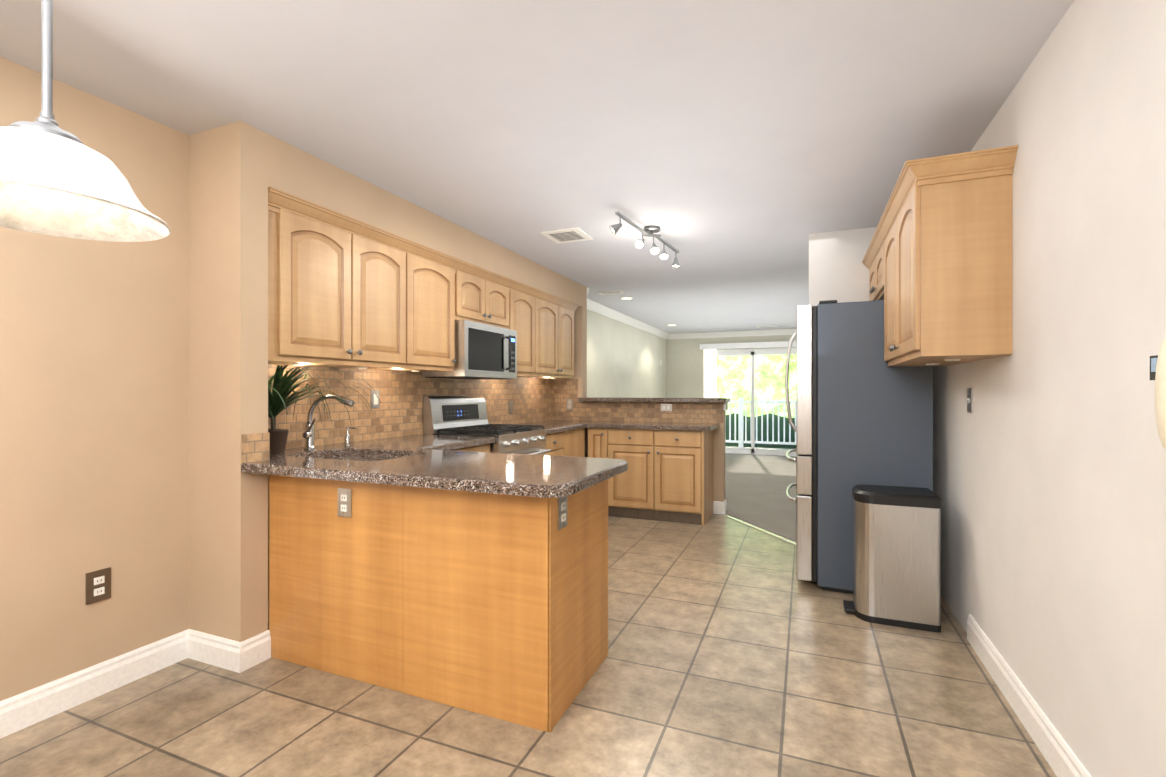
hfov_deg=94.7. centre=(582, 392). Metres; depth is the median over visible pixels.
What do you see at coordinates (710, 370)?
vertical blinds
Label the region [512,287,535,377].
upper cabinet
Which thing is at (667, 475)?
base cabinet
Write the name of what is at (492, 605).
base cabinet
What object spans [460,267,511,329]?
upper cabinet
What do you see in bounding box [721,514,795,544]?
threshold strip
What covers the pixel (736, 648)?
floor
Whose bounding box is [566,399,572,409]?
outlet
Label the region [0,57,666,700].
wall
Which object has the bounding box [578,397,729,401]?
bar
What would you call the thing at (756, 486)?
floor
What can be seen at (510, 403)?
outlet
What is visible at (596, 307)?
crown molding
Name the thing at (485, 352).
microwave
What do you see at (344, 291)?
upper cabinet
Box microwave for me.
[423,320,516,379]
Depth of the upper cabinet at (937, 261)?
2.19 m
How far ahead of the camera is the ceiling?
2.20 m
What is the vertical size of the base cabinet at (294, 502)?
0.868 m
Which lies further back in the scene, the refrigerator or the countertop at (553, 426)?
the countertop at (553, 426)
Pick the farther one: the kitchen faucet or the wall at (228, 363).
the kitchen faucet
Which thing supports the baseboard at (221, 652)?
attached to the wall at (228, 363)
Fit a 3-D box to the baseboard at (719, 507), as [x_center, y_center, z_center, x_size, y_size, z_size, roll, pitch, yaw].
[0.609,1.157,5.841,1.866,0.125,0.040,0,0,23]
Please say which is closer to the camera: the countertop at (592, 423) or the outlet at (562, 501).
the outlet at (562, 501)
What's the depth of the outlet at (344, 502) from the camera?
2.29 m
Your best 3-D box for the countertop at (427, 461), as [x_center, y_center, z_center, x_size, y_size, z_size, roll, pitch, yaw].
[-0.635,0.426,2.872,1.898,0.232,1.622,0,0,23]
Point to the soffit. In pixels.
(297, 172)
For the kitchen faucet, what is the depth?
2.91 m
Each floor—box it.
[0,514,1056,776]
[725,453,796,541]
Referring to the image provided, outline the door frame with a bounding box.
[717,348,796,455]
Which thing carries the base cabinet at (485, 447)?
on the floor at (736, 648)
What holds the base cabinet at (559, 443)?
on the floor at (736, 648)
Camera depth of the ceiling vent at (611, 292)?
6.34 m
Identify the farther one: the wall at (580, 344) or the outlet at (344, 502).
the wall at (580, 344)
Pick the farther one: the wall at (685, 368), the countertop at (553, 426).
the wall at (685, 368)
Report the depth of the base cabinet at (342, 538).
2.30 m
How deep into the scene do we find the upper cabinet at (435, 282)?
3.64 m
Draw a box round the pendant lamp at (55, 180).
[0,0,170,241]
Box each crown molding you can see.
[587,298,669,338]
[670,329,795,338]
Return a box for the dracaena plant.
[268,363,379,454]
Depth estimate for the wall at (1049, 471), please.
1.60 m
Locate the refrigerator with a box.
[785,300,932,593]
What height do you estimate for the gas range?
1.192 m
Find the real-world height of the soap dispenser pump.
0.113 m
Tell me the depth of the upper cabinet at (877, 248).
3.40 m
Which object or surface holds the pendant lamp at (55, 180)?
hanging from the ceiling
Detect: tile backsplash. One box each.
[242,364,553,455]
[554,379,722,422]
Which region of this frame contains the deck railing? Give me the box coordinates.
[725,397,795,449]
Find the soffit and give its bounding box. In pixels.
[268,134,581,306]
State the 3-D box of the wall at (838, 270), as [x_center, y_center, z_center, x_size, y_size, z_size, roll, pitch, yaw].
[2.058,0.015,3.952,0.730,2.410,0.120,0,0,23]
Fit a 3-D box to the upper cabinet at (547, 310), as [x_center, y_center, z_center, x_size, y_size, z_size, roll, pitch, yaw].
[-0.492,-0.525,5.283,0.316,0.750,0.504,0,0,23]
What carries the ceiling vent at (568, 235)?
in the ceiling
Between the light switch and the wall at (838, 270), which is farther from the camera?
the wall at (838, 270)
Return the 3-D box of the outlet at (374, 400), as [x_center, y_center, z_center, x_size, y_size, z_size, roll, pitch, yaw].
[-1.372,0.045,3.544,0.009,0.118,0.072,0,0,23]
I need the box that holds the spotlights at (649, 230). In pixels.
[609,212,679,267]
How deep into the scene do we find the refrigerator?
3.23 m
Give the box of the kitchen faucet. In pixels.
[302,394,354,449]
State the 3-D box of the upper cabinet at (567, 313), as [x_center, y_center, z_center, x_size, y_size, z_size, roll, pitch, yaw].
[-0.313,-0.526,5.716,0.316,0.750,0.435,0,0,23]
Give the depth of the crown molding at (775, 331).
10.50 m
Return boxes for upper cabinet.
[268,195,411,370]
[411,247,459,371]
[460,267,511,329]
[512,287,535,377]
[536,295,559,378]
[560,303,575,378]
[866,253,873,300]
[874,237,881,300]
[882,157,1015,366]
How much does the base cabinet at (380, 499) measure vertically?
0.868 m
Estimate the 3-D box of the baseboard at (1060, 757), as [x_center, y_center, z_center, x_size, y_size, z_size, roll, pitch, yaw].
[1.044,1.158,0.573,0.016,0.125,4.500,0,0,23]
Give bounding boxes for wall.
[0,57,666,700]
[189,121,267,641]
[570,285,724,501]
[667,335,795,397]
[809,227,876,305]
[933,0,1165,776]
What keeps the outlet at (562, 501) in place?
attached to the base cabinet at (492, 605)
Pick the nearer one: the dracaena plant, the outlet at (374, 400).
the dracaena plant
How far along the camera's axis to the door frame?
10.44 m
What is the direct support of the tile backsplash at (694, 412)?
attached to the wall at (580, 344)
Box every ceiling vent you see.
[540,227,592,243]
[597,290,624,294]
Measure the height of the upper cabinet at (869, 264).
0.750 m
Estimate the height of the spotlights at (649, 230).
0.191 m
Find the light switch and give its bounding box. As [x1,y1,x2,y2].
[967,388,972,412]
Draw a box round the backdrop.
[717,354,795,448]
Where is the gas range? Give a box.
[423,395,550,454]
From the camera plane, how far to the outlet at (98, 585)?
2.16 m
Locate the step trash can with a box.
[843,485,941,632]
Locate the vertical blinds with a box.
[700,341,795,397]
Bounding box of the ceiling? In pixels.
[0,0,1073,333]
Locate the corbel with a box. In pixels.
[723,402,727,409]
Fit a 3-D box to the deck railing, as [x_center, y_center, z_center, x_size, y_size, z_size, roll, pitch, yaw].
[3.935,0.748,11.161,7.500,1.260,1.625,0,0,23]
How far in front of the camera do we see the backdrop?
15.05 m
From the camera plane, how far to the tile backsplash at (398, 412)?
3.60 m
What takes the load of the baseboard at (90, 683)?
attached to the wall at (94, 405)
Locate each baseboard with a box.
[0,631,183,738]
[184,629,255,672]
[713,499,726,513]
[967,614,1090,776]
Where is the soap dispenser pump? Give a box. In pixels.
[345,427,355,446]
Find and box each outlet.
[86,567,110,604]
[338,488,351,517]
[371,390,378,407]
[508,401,512,413]
[558,496,566,529]
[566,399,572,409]
[661,404,671,410]
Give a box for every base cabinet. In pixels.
[269,475,320,669]
[321,479,364,681]
[365,483,396,690]
[397,479,607,732]
[451,444,489,451]
[544,430,570,455]
[571,428,584,456]
[588,428,712,525]
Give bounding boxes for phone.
[1150,339,1165,447]
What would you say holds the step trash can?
on the floor at (736, 648)
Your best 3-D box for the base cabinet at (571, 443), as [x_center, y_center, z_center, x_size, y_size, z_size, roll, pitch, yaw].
[-0.354,0.785,5.222,0.599,0.868,0.489,0,0,23]
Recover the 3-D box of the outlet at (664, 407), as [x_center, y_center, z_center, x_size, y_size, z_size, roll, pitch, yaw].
[0.865,0.160,5.580,0.118,0.072,0.009,0,0,23]
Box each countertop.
[241,434,627,497]
[518,421,588,433]
[542,420,719,430]

